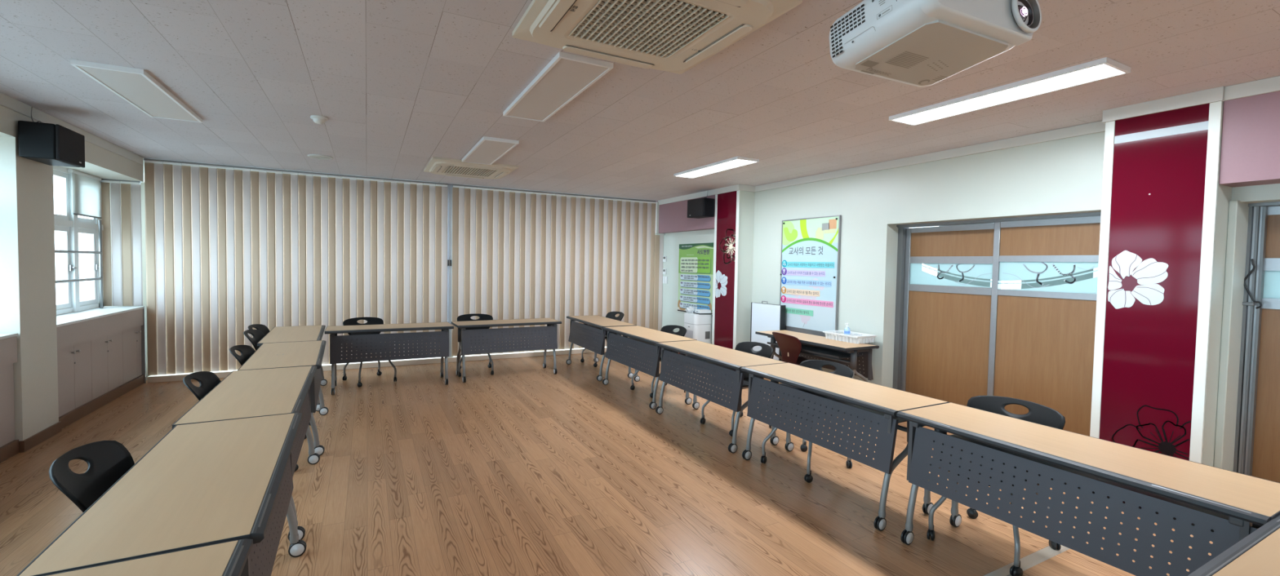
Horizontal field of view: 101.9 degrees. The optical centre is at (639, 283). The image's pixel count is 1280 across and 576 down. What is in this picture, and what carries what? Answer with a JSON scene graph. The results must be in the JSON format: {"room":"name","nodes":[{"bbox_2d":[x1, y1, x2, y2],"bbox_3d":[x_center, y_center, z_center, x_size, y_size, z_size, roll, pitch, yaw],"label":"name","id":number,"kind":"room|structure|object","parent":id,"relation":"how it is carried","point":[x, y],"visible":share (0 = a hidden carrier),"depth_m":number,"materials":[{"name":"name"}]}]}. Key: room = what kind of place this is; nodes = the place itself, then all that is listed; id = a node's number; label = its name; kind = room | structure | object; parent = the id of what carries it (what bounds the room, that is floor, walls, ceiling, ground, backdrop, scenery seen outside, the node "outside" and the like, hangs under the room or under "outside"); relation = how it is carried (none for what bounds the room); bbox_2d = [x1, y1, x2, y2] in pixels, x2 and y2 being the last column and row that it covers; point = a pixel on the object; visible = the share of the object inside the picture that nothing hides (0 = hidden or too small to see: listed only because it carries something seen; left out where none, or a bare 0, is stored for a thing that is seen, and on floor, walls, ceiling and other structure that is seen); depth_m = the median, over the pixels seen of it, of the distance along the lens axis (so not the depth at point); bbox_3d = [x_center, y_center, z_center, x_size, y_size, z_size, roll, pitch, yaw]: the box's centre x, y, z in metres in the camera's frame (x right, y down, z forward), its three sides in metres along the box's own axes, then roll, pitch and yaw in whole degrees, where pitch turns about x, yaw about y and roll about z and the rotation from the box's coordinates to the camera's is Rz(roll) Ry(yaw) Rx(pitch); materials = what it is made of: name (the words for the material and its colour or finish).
{"room":"meeting room","nodes":[
{"label":"meeting room","id":0,"kind":"room"},
{"bbox_2d":[0,105,144,441],"bbox_3d":[-3.653,0.086,1.137,0.590,2.760,11.800,0,2,-28],"label":"wall","id":1,"kind":"structure","parent":0,"point":[28,297],"depth_m":4.19,"materials":[{"name":"beige paint"}]},
{"bbox_2d":[0,333,17,367],"bbox_3d":[-4.060,0.593,2.042,0.460,0.228,4.338,0,2,-28],"label":"countertop","id":2,"kind":"structure","parent":1,"relation":"attached to","point":[8,342],"depth_m":3.97,"materials":[{"name":"white laminate"}]},
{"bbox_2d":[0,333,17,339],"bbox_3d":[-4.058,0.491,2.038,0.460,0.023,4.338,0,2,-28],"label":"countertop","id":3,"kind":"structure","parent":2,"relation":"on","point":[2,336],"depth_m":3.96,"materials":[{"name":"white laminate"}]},
{"bbox_2d":[17,106,84,168],"bbox_3d":[-4.814,-1.205,4.250,0.252,0.436,0.430,0,2,-28],"label":"wall speaker","id":4,"kind":"object","parent":1,"relation":"attached to","point":[48,144],"visible":1,"depth_m":4.11,"materials":[{"name":"black plastic"}]},
{"bbox_2d":[55,124,84,168],"bbox_3d":[-4.716,-1.128,4.305,0.024,0.278,0.428,0,2,-28],"label":"grille","id":5,"kind":"object","parent":4,"relation":"attached to","point":[69,144],"depth_m":4.26,"materials":[{"name":"black metal"}]},
{"bbox_2d":[0,92,142,164],"bbox_3d":[-3.327,-1.242,1.140,0.032,0.091,11.610,0,2,-28],"label":"trim","id":6,"kind":"structure","parent":1,"relation":"attached to","point":[6,101],"depth_m":4.60,"materials":[{"name":"white paint"}]},
{"bbox_2d":[0,375,143,463],"bbox_3d":[-3.411,1.416,1.229,0.102,0.105,11.630,0,2,-28],"label":"baseboard","id":7,"kind":"structure","parent":1,"relation":"attached to","point":[13,448],"depth_m":4.75,"materials":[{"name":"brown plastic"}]},
{"bbox_2d":[53,165,105,315],"bbox_3d":[-5.930,-0.434,5.281,0.174,1.520,2.110,0,2,-28],"label":"window","id":8,"kind":"structure","parent":1,"relation":"in","point":[68,225],"depth_m":5.55,"materials":[{"name":"white"}]},
{"bbox_2d":[66,168,102,218],"bbox_3d":[-6.154,-0.978,5.766,0.044,0.481,0.670,0,2,-28],"label":"roller blind","id":9,"kind":"object","parent":8,"relation":"attached to","point":[86,188],"visible":1,"depth_m":5.74,"materials":[{"name":"white fabric"}]},
{"bbox_2d":[56,306,144,350],"bbox_3d":[-5.801,0.442,5.356,0.460,0.228,2.032,0,2,-28],"label":"countertop","id":10,"kind":"structure","parent":1,"relation":"attached to","point":[73,329],"depth_m":5.31,"materials":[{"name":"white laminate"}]},
{"bbox_2d":[100,178,142,306],"bbox_3d":[-6.239,-0.481,6.250,0.368,1.523,0.040,0,2,-28],"label":"vertical blind","id":11,"kind":"object","parent":1,"relation":"attached to","point":[119,198],"visible":0.83,"depth_m":6.25,"materials":[{"name":"beige fabric"}]},
{"bbox_2d":[105,162,655,380],"bbox_3d":[-2.880,-0.158,8.293,8.385,2.760,0.120,0,2,-28],"label":"wall","id":12,"kind":"structure","parent":0,"point":[142,184],"depth_m":6.48,"materials":[{"name":"beige paint"}]},
{"bbox_2d":[146,346,634,382],"bbox_3d":[-2.870,1.190,8.184,7.330,0.075,0.190,0,2,-28],"label":"baseboard","id":13,"kind":"structure","parent":12,"relation":"attached to","point":[173,377],"depth_m":7.81,"materials":[{"name":"beige wood"}]},
{"bbox_2d":[443,184,453,356],"bbox_3d":[-2.986,-0.188,8.103,0.140,2.670,0.145,0,2,-28],"label":"trim","id":14,"kind":"structure","parent":12,"relation":"attached to","point":[449,186],"depth_m":8.04,"materials":[{"name":"grey"}]},
{"bbox_2d":[447,259,452,266],"bbox_3d":[-2.940,-0.309,8.021,0.070,0.100,0.028,0,2,-28],"label":"window latch","id":15,"kind":"structure","parent":12,"relation":"in","point":[449,261],"depth_m":8.02,"materials":[{"name":"metal"}]},
{"bbox_2d":[0,349,1213,575],"bbox_3d":[-0.201,1.520,3.073,8.700,0.120,12.300,0,2,-28],"label":"floor","id":16,"kind":"structure","parent":0,"point":[524,468],"depth_m":3.59,"materials":[{"name":"brown wood"}]},
{"bbox_2d":[0,363,15,447],"bbox_3d":[-4.886,0.945,3.623,0.448,0.611,0.793,0,2,-28],"label":"storage cabinet","id":17,"kind":"object","parent":16,"relation":"on","point":[6,376],"visible":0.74,"depth_m":3.98,"materials":[{"name":"grey laminate"}]},
{"bbox_2d":[57,340,92,417],"bbox_3d":[-5.502,0.892,4.795,0.448,0.611,0.723,0,2,-28],"label":"storage cabinet","id":18,"kind":"object","parent":16,"relation":"on","point":[73,362],"visible":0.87,"depth_m":4.89,"materials":[{"name":"grey laminate"}]},
{"bbox_2d":[48,440,134,512],"bbox_3d":[-1.972,1.060,2.144,0.582,0.803,0.498,0,2,-28],"label":"chair","id":19,"kind":"object","parent":16,"relation":"on","point":[108,461],"visible":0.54,"depth_m":2.06,"materials":[{"name":"black plastic"}]},
{"bbox_2d":[90,331,123,399],"bbox_3d":[-5.846,0.862,5.450,0.448,0.611,0.753,0,2,-28],"label":"storage cabinet","id":20,"kind":"object","parent":16,"relation":"on","point":[107,359],"visible":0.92,"depth_m":5.50,"materials":[{"name":"grey laminate"}]},
{"bbox_2d":[122,325,142,384],"bbox_3d":[-6.148,0.836,6.025,0.448,0.611,0.543,0,2,-28],"label":"storage cabinet","id":21,"kind":"object","parent":16,"relation":"on","point":[131,338],"visible":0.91,"depth_m":6.10,"materials":[{"name":"grey laminate"}]},
{"bbox_2d":[137,306,146,383],"bbox_3d":[-6.105,0.759,6.369,0.055,0.950,0.024,0,2,-28],"label":"end panel","id":22,"kind":"object","parent":16,"relation":"on","point":[143,327],"visible":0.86,"depth_m":6.37,"materials":[{"name":"wood"}]},
{"bbox_2d":[43,538,253,575],"bbox_3d":[-1.050,1.154,0.818,0.541,0.744,1.406,0,2,-28],"label":"table","id":23,"kind":"object","parent":16,"relation":"on","point":[229,558],"visible":1,"depth_m":1.40,"materials":[{"name":"grey"}]},
{"bbox_2d":[16,413,306,575],"bbox_3d":[-1.704,1.097,2.077,0.541,0.744,1.406,0,2,-29],"label":"table","id":24,"kind":"object","parent":16,"relation":"on","point":[206,483],"visible":0.91,"depth_m":1.82,"materials":[{"name":"grey"}]},
{"bbox_2d":[182,371,298,472],"bbox_3d":[-2.679,0.998,3.499,0.582,0.803,0.498,0,2,-27],"label":"chair","id":25,"kind":"object","parent":16,"relation":"on","point":[207,380],"visible":0.23,"depth_m":3.44,"materials":[{"name":"black plastic"}]},
{"bbox_2d":[172,365,319,541],"bbox_3d":[-2.398,1.040,3.307,0.541,0.744,1.406,0,2,-28],"label":"table","id":26,"kind":"object","parent":16,"relation":"on","point":[247,393],"visible":0.6,"depth_m":3.16,"materials":[{"name":"grey wood"}]},
{"bbox_2d":[243,329,265,351],"bbox_3d":[-3.883,0.901,5.576,0.582,0.803,0.498,0,2,-23],"label":"chair","id":27,"kind":"object","parent":16,"relation":"on","point":[257,335],"visible":0.31,"depth_m":5.52,"materials":[{"name":"black plastic"}]},
{"bbox_2d":[248,324,269,335],"bbox_3d":[-4.164,0.880,6.015,0.582,0.803,0.498,0,2,-21],"label":"chair","id":28,"kind":"object","parent":16,"relation":"on","point":[263,328],"visible":0.15,"depth_m":6.05,"materials":[{"name":"black plastic"}]},
{"bbox_2d":[229,345,313,439],"bbox_3d":[-3.241,0.949,4.581,0.582,0.803,0.498,0,2,-24],"label":"chair","id":29,"kind":"object","parent":16,"relation":"on","point":[246,351],"visible":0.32,"depth_m":4.53,"materials":[{"name":"black plastic"}]},
{"bbox_2d":[237,340,328,456],"bbox_3d":[-3.067,0.983,4.559,0.541,0.744,1.406,0,2,-30],"label":"table","id":30,"kind":"object","parent":16,"relation":"on","point":[302,353],"visible":0.68,"depth_m":4.36,"materials":[{"name":"grey wood"}]},
{"bbox_2d":[257,324,327,411],"bbox_3d":[-3.808,0.926,5.765,0.541,0.744,1.406,0,2,-29],"label":"table","id":31,"kind":"object","parent":16,"relation":"on","point":[301,333],"visible":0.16,"depth_m":5.66,"materials":[{"name":"grey wood"}]},
{"bbox_2d":[342,317,396,387],"bbox_3d":[-3.493,0.868,6.711,0.582,0.803,0.498,3,3,42],"label":"chair","id":32,"kind":"object","parent":16,"relation":"on","point":[371,321],"visible":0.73,"depth_m":6.77,"materials":[{"name":"black plastic"}]},
{"bbox_2d":[324,322,453,395],"bbox_3d":[-3.099,0.913,6.480,1.406,0.744,0.541,0,2,-28],"label":"table","id":33,"kind":"object","parent":16,"relation":"on","point":[441,339],"visible":1,"depth_m":6.29,"materials":[{"name":"grey metal"}]},
{"bbox_2d":[457,314,493,377],"bbox_3d":[-2.332,0.865,7.366,0.498,0.803,0.582,0,2,-20],"label":"chair","id":34,"kind":"object","parent":16,"relation":"on","point":[464,317],"visible":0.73,"depth_m":7.53,"materials":[{"name":"black plastic"}]},
{"bbox_2d":[450,318,561,382],"bbox_3d":[-1.843,0.909,7.219,1.406,0.744,0.541,0,2,-29],"label":"table","id":35,"kind":"object","parent":16,"relation":"on","point":[549,333],"visible":0.98,"depth_m":7.03,"materials":[{"name":"grey metal"}]},
{"bbox_2d":[565,315,636,381],"bbox_3d":[-0.611,0.917,7.595,0.541,0.744,1.406,0,2,-27],"label":"table","id":36,"kind":"object","parent":16,"relation":"on","point":[593,326],"visible":0.88,"depth_m":7.38,"materials":[{"name":"grey wood"}]},
{"bbox_2d":[586,324,616,335],"bbox_3d":[-0.598,0.673,7.591,0.378,0.023,1.120,0,2,-27],"label":"shelf","id":37,"kind":"object","parent":36,"relation":"attached to","point":[591,331],"depth_m":7.25,"materials":[{"name":"grey"}]},
{"bbox_2d":[580,311,624,367],"bbox_3d":[-0.572,0.866,8.196,0.582,0.803,0.498,0,2,-33],"label":"chair","id":38,"kind":"object","parent":16,"relation":"on","point":[611,315],"visible":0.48,"depth_m":8.24,"materials":[{"name":"black plastic"}]},
{"bbox_2d":[602,325,697,409],"bbox_3d":[0.056,0.976,6.292,0.541,0.744,1.406,0,2,-28],"label":"table","id":39,"kind":"object","parent":16,"relation":"on","point":[644,340],"visible":0.94,"depth_m":6.08,"materials":[{"name":"grey wood"}]},
{"bbox_2d":[617,337,672,352],"bbox_3d":[0.070,0.732,6.288,0.378,0.023,1.120,0,2,-28],"label":"shelf","id":40,"kind":"object","parent":39,"relation":"attached to","point":[628,344],"depth_m":6.11,"materials":[{"name":"grey metal"}]},
{"bbox_2d":[630,324,686,398],"bbox_3d":[0.250,0.945,6.438,0.582,0.803,0.498,0,2,-33],"label":"chair","id":41,"kind":"object","parent":16,"relation":"on","point":[668,329],"visible":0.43,"depth_m":6.48,"materials":[{"name":"black plastic"}]},
{"bbox_2d":[684,312,711,355],"bbox_3d":[0.930,0.889,8.432,0.336,0.796,0.386,0,2,-28],"label":"air purifier","id":42,"kind":"object","parent":16,"relation":"on","point":[698,326],"visible":0.53,"depth_m":8.27,"materials":[{"name":"white plastic"}]},
{"bbox_2d":[684,329,693,355],"bbox_3d":[0.782,0.982,8.358,0.004,0.450,0.240,0,2,-28],"label":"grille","id":43,"kind":"object","parent":42,"relation":"attached to","point":[689,334],"depth_m":8.33,"materials":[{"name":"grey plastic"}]},
{"bbox_2d":[685,306,694,313],"bbox_3d":[0.827,0.433,8.464,0.160,0.106,0.150,0,2,-28],"label":"parcel","id":44,"kind":"object","parent":42,"relation":"on","point":[690,309],"visible":0.96,"depth_m":8.41,"materials":[{"name":"white"}]},
{"bbox_2d":[693,309,712,314],"bbox_3d":[1.010,0.461,8.341,0.240,0.066,0.200,0,2,-22],"label":"box","id":45,"kind":"object","parent":42,"relation":"on","point":[696,311],"visible":1,"depth_m":8.28,"materials":[{"name":"white paper"}]},
{"bbox_2d":[705,331,710,339],"bbox_3d":[1.078,0.834,8.291,0.090,0.120,0.003,0,2,-28],"label":"vent","id":46,"kind":"object","parent":42,"relation":"attached to","point":[707,333],"depth_m":8.29,"materials":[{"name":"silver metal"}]},
{"bbox_2d":[655,340,786,453],"bbox_3d":[0.703,1.034,5.018,0.541,0.744,1.406,0,2,-28],"label":"table","id":47,"kind":"object","parent":16,"relation":"on","point":[724,363],"visible":0.93,"depth_m":4.80,"materials":[{"name":"grey wood"}]},
{"bbox_2d":[673,355,749,378],"bbox_3d":[0.717,0.789,5.014,0.378,0.023,1.120,0,2,-28],"label":"shelf","id":48,"kind":"object","parent":47,"relation":"attached to","point":[677,360],"depth_m":4.85,"materials":[{"name":"grey"}]},
{"bbox_2d":[700,342,773,436],"bbox_3d":[0.965,1.006,5.098,0.582,0.803,0.498,0,2,-32],"label":"chair","id":49,"kind":"object","parent":16,"relation":"on","point":[766,351],"visible":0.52,"depth_m":5.14,"materials":[{"name":"black plastic"}]},
{"bbox_2d":[750,301,785,361],"bbox_3d":[1.789,0.802,7.320,0.085,1.087,0.582,0,2,-31],"label":"whiteboard","id":50,"kind":"object","parent":16,"relation":"on","point":[766,317],"visible":0.51,"depth_m":7.29,"materials":[{"name":"white plastic"}]},
{"bbox_2d":[772,332,822,402],"bbox_3d":[1.866,0.984,6.150,0.544,0.803,0.497,0,2,-21],"label":"shell chair","id":51,"kind":"object","parent":16,"relation":"on","point":[790,347],"visible":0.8,"depth_m":6.05,"materials":[{"name":"red wood"}]},
{"bbox_2d":[760,360,853,483],"bbox_3d":[1.331,1.048,4.111,0.582,0.803,0.498,0,3,-35],"label":"chair","id":52,"kind":"object","parent":16,"relation":"on","point":[842,370],"visible":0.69,"depth_m":4.14,"materials":[{"name":"black plastic"}]},
{"bbox_2d":[755,329,879,382],"bbox_3d":[2.027,1.018,6.120,0.541,0.744,1.406,0,2,-28],"label":"table","id":53,"kind":"object","parent":16,"relation":"on","point":[814,347],"visible":0.48,"depth_m":5.80,"materials":[{"name":"grey wood"}]},
{"bbox_2d":[767,342,862,359],"bbox_3d":[2.022,0.773,6.106,0.378,0.023,1.120,0,2,-28],"label":"shelf","id":54,"kind":"object","parent":53,"relation":"attached to","point":[835,353],"depth_m":5.93,"materials":[{"name":"grey"}]},
{"bbox_2d":[822,330,877,343],"bbox_3d":[2.396,0.617,5.945,0.320,0.082,0.490,0,2,-28],"label":"basket","id":55,"kind":"object","parent":53,"relation":"on","point":[831,335],"visible":0.99,"depth_m":5.83,"materials":[{"name":"white plastic"}]},
{"bbox_2d":[844,323,850,335],"bbox_3d":[2.404,0.534,6.025,0.067,0.136,0.067,2,2,17],"label":"sanitizer bottle","id":56,"kind":"object","parent":55,"relation":"on","point":[846,331],"visible":0.96,"depth_m":6.00,"materials":[{"name":"blue"}]},
{"bbox_2d":[740,362,948,531],"bbox_3d":[1.367,1.091,3.770,0.541,0.744,1.406,0,2,-28],"label":"table","id":57,"kind":"object","parent":16,"relation":"on","point":[874,406],"visible":0.92,"depth_m":3.51,"materials":[{"name":"grey wood"}]},
{"bbox_2d":[760,383,906,424],"bbox_3d":[1.381,0.846,3.766,0.378,0.023,1.120,0,2,-28],"label":"shelf","id":58,"kind":"object","parent":57,"relation":"attached to","point":[773,389],"depth_m":3.65,"materials":[{"name":"grey"}]},
{"bbox_2d":[926,395,1065,575],"bbox_3d":[2.036,1.102,2.974,0.582,0.803,0.498,0,2,-33],"label":"chair","id":59,"kind":"object","parent":16,"relation":"on","point":[1039,414],"visible":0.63,"depth_m":3.01,"materials":[{"name":"black plastic"}]},
{"bbox_2d":[982,537,1074,575],"bbox_3d":[2.007,1.506,2.762,1.240,0.008,0.072,0,2,-28],"label":"cover","id":60,"kind":"object","parent":16,"relation":"on","point":[1047,553],"visible":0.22,"depth_m":2.82,"materials":[{"name":"beige plastic"}]},
{"bbox_2d":[896,402,1279,575],"bbox_3d":[2.027,1.148,2.519,0.541,0.744,1.406,0,2,-28],"label":"table","id":61,"kind":"object","parent":16,"relation":"on","point":[1221,507],"visible":0.97,"depth_m":2.29,"materials":[{"name":"brown wood"}]},
{"bbox_2d":[1187,514,1279,575],"bbox_3d":[1.899,1.187,1.375,1.406,0.744,0.541,0,2,-28],"label":"table","id":62,"kind":"object","parent":16,"relation":"on","point":[1257,554],"visible":1,"depth_m":1.53,"materials":[{"name":"grey"}]},
{"bbox_2d":[0,0,1279,201],"bbox_3d":[-0.149,-1.348,2.969,8.700,0.100,12.300,0,2,-28],"label":"ceiling","id":63,"kind":"structure","parent":0,"point":[399,85],"depth_m":3.48,"materials":[{"name":"tile"}]},
{"bbox_2d":[69,58,202,122],"bbox_3d":[-3.630,-1.376,3.830,0.338,0.030,1.340,0,2,-28],"label":"recessed light","id":64,"kind":"object","parent":63,"relation":"in","point":[136,86],"visible":1,"depth_m":3.65,"materials":[{"name":"white plastic"}]},
{"bbox_2d":[143,158,447,375],"bbox_3d":[-4.513,-0.188,7.182,3.495,2.665,0.040,0,2,-28],"label":"vertical blind","id":65,"kind":"object","parent":63,"relation":"hanging from","point":[228,251],"visible":0.78,"depth_m":6.98,"materials":[{"name":"beige fabric"}]},
{"bbox_2d":[310,115,328,124],"bbox_3d":[-2.696,-1.366,4.366,0.128,0.056,0.128,0,2,-28],"label":"smoke detector","id":66,"kind":"object","parent":63,"relation":"attached to","point":[317,119],"visible":1,"depth_m":4.33,"materials":[{"name":"white plastic"}]},
{"bbox_2d":[307,154,333,159],"bbox_3d":[-3.717,-1.465,6.041,0.256,0.014,0.256,0,2,-28],"label":"ceiling speaker","id":67,"kind":"object","parent":63,"relation":"attached to","point":[313,156],"visible":1,"depth_m":6.01,"materials":[{"name":"white plastic"}]},
{"bbox_2d":[423,156,519,179],"bbox_3d":[-2.168,-1.436,6.619,0.998,0.058,1.020,0,2,-28],"label":"air conditioner","id":68,"kind":"object","parent":63,"relation":"attached to","point":[437,166],"visible":1,"depth_m":6.45,"materials":[{"name":"beige plastic"}]},
{"bbox_2d":[443,165,497,177],"bbox_3d":[-2.168,-1.425,6.620,0.571,0.017,0.570,0,2,-28],"label":"grille","id":69,"kind":"object","parent":68,"relation":"attached to","point":[452,170],"depth_m":6.63,"materials":[{"name":"beige plastic"}]},
{"bbox_2d":[462,136,519,164],"bbox_3d":[-1.633,-1.403,5.573,0.335,0.030,1.290,0,2,-28],"label":"recessed light","id":70,"kind":"object","parent":63,"relation":"in","point":[487,150],"visible":1,"depth_m":5.43,"materials":[{"name":"white plastic"}]},
{"bbox_2d":[451,183,663,356],"bbox_3d":[-1.236,-0.191,8.904,3.770,2.665,0.040,0,2,-28],"label":"vertical blind","id":71,"kind":"object","parent":63,"relation":"hanging from","point":[519,255],"visible":0.9,"depth_m":8.78,"materials":[{"name":"beige fabric"}]},
{"bbox_2d":[502,51,613,121],"bbox_3d":[-0.622,-1.314,3.596,0.333,0.030,1.365,0,2,-28],"label":"recessed light","id":72,"kind":"object","parent":63,"relation":"in","point":[566,76],"visible":1,"depth_m":3.41,"materials":[{"name":"white plastic"}]},
{"bbox_2d":[512,0,802,74],"bbox_3d":[0.026,-1.248,2.490,1.035,0.058,1.010,0,2,-28],"label":"air conditioner","id":73,"kind":"object","parent":63,"relation":"attached to","point":[673,36],"visible":1,"depth_m":2.50,"materials":[{"name":"beige plastic"}]},
{"bbox_2d":[568,0,729,58],"bbox_3d":[0.026,-1.237,2.490,0.571,0.017,0.570,0,2,-28],"label":"grille","id":74,"kind":"object","parent":73,"relation":"attached to","point":[658,28],"depth_m":2.49,"materials":[{"name":"beige plastic"}]},
{"bbox_2d":[673,155,759,178],"bbox_3d":[0.880,-1.383,6.267,0.300,0.030,1.320,0,2,-28],"label":"recessed light","id":75,"kind":"object","parent":63,"relation":"in","point":[735,162],"visible":1,"depth_m":6.14,"materials":[{"name":"white plastic"}]},
{"bbox_2d":[888,57,1130,125],"bbox_3d":[2.388,-1.257,3.526,0.300,0.030,1.350,0,2,-28],"label":"recessed light","id":76,"kind":"object","parent":63,"relation":"in","point":[1104,68],"visible":1,"depth_m":3.36,"materials":[{"name":"white plastic"}]},
{"bbox_3d":[0.998,-1.109,1.797,0.240,0.250,0.200,0,2,-28],"label":"projector mount","id":77,"kind":"object","parent":63,"relation":"attached to","visible":0},
{"bbox_2d":[828,0,1041,87],"bbox_3d":[0.995,-0.870,1.791,0.537,0.228,0.452,0,2,-26],"label":"projector","id":78,"kind":"object","parent":77,"relation":"hanging from","point":[920,43],"visible":1,"depth_m":1.70,"materials":[{"name":"white plastic"}]},
{"bbox_2d":[844,0,897,44],"bbox_3d":[0.760,-0.868,1.662,0.001,0.114,0.276,0,-5,-26],"label":"print","id":79,"kind":"object","parent":78,"relation":"attached to","point":[879,15],"depth_m":1.65},
{"bbox_2d":[884,51,928,68],"bbox_3d":[0.925,-0.772,1.799,0.120,0.001,0.082,0,-5,-26],"label":"vent","id":80,"kind":"object","parent":78,"relation":"attached to","point":[904,51],"depth_m":1.80,"materials":[{"name":"white plastic"}]},
{"bbox_2d":[932,75,946,81],"bbox_3d":[1.125,-0.768,1.949,0.040,0.001,0.035,0,-5,-26],"label":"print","id":81,"kind":"object","parent":78,"relation":"attached to","point":[940,76],"depth_m":1.95},
{"bbox_2d":[1011,0,1041,33],"bbox_3d":[1.247,-0.883,1.694,0.144,0.143,0.061,0,2,-28],"label":"lens","id":82,"kind":"object","parent":78,"relation":"attached to","point":[1026,15],"depth_m":1.69,"materials":[{"name":"white"}]},
{"bbox_2d":[662,101,1279,466],"bbox_3d":[3.235,0.079,4.767,0.558,2.760,11.820,0,2,-28],"label":"wall","id":83,"kind":"structure","parent":0,"point":[1068,169],"depth_m":5.80,"materials":[{"name":"beige paint"}]},
{"bbox_2d":[655,201,665,235],"bbox_3d":[0.384,-1.197,9.667,0.185,0.605,0.040,0,2,-28],"label":"trim","id":84,"kind":"structure","parent":83,"relation":"attached to","point":[657,202],"depth_m":9.62,"materials":[{"name":"white"}]},
{"bbox_2d":[662,276,667,284],"bbox_3d":[0.466,-0.055,9.694,0.016,0.136,0.170,0,2,-28],"label":"light switch","id":85,"kind":"object","parent":83,"relation":"attached to","point":[664,278],"visible":1,"depth_m":9.67,"materials":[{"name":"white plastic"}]},
{"bbox_2d":[655,195,715,233],"bbox_3d":[0.792,-1.194,8.961,0.160,0.601,1.908,0,2,-28],"label":"wall panel","id":86,"kind":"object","parent":83,"relation":"attached to","point":[673,217],"depth_m":8.99,"materials":[{"name":"pink paint"}]},
{"bbox_2d":[677,242,714,316],"bbox_3d":[0.929,-0.074,8.809,0.019,1.187,1.045,0,2,-28],"label":"poster","id":87,"kind":"object","parent":83,"relation":"attached to","point":[695,264],"visible":0.98,"depth_m":8.77,"materials":[{"name":"green paper"}]},
{"bbox_2d":[687,193,714,218],"bbox_3d":[0.965,-1.254,8.189,0.252,0.436,0.430,0,2,-28],"label":"wall speaker","id":88,"kind":"object","parent":83,"relation":"attached to","point":[703,207],"visible":1,"depth_m":8.04,"materials":[{"name":"black plastic"}]},
{"bbox_2d":[687,197,703,217],"bbox_3d":[0.865,-1.176,8.139,0.024,0.278,0.428,0,2,-28],"label":"grille","id":89,"kind":"object","parent":88,"relation":"attached to","point":[695,206],"depth_m":8.10,"materials":[{"name":"black metal"}]},
{"bbox_2d":[711,190,739,349],"bbox_3d":[1.286,-0.043,7.855,0.016,2.632,0.586,0,2,-28],"label":"decorative panel","id":90,"kind":"object","parent":83,"relation":"attached to","point":[726,217],"visible":0.98,"depth_m":7.84,"materials":[{"name":"red paint"}]},
{"bbox_2d":[779,215,841,337],"bbox_3d":[2.189,-0.091,6.776,0.039,1.509,1.025,0,2,-28],"label":"poster board","id":91,"kind":"object","parent":83,"relation":"attached to","point":[810,264],"visible":0.96,"depth_m":6.72,"materials":[{"name":"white paper"}]},
{"bbox_2d":[657,75,1279,204],"bbox_3d":[3.187,-1.251,4.574,0.360,0.087,11.630,0,2,-28],"label":"trim","id":92,"kind":"structure","parent":83,"relation":"attached to","point":[1268,85],"depth_m":4.34,"materials":[{"name":"white paint"}]},
{"bbox_2d":[892,212,1101,436],"bbox_3d":[3.400,0.421,5.000,0.130,2.066,2.050,0,2,-28],"label":"door","id":93,"kind":"structure","parent":83,"relation":"in","point":[954,342],"depth_m":4.93,"materials":[{"name":"brown wood"}]},
{"bbox_2d":[873,198,1248,471],"bbox_3d":[3.353,0.387,4.691,0.300,2.155,2.750,0,2,-28],"label":"trim","id":94,"kind":"structure","parent":83,"relation":"attached to","point":[1237,217],"depth_m":3.48,"materials":[{"name":"beige paint"}]},
{"bbox_2d":[1089,101,1222,463],"bbox_3d":[3.526,0.151,3.594,0.016,2.632,0.586,0,2,-28],"label":"decorative panel","id":95,"kind":"object","parent":83,"relation":"attached to","point":[1161,170],"visible":0.78,"depth_m":3.56,"materials":[{"name":"red paint"}]},
{"bbox_2d":[1218,90,1279,187],"bbox_3d":[4.838,-0.845,1.395,0.255,0.608,4.438,0,2,-28],"label":"wall panel","id":96,"kind":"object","parent":83,"relation":"attached to","point":[1250,154],"depth_m":3.19,"materials":[{"name":"pink paint"}]},
{"bbox_2d":[1233,201,1279,483],"bbox_3d":[4.568,0.528,2.701,0.200,2.060,1.989,0,2,-28],"label":"door","id":97,"kind":"structure","parent":83,"relation":"in","point":[1257,433],"depth_m":3.47,"materials":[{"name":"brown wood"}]},
{"bbox_2d":[1242,258,1262,309],"bbox_3d":[4.076,0.005,3.458,0.027,0.330,0.101,0,2,-28],"label":"lock","id":98,"kind":"object","parent":97,"relation":"attached to","point":[1249,304],"visible":0.97,"depth_m":3.46,"materials":[{"name":"black metal"}]},
{"label":"outside","id":99,"kind":"structure","parent":0,"visible":0},
{"bbox_3d":[-13.602,5.274,4.399,100.000,0.200,100.000,0,2,-28],"label":"ground","id":100,"kind":"structure","parent":99,"visible":0},
{"bbox_2d":[53,184,57,191],"bbox_3d":[-24.413,0.450,12.065,8.600,8.500,18.600,0,2,-28],"label":"school building","id":101,"kind":"structure","parent":100,"relation":"on","point":[55,186],"depth_m":22.01,"materials":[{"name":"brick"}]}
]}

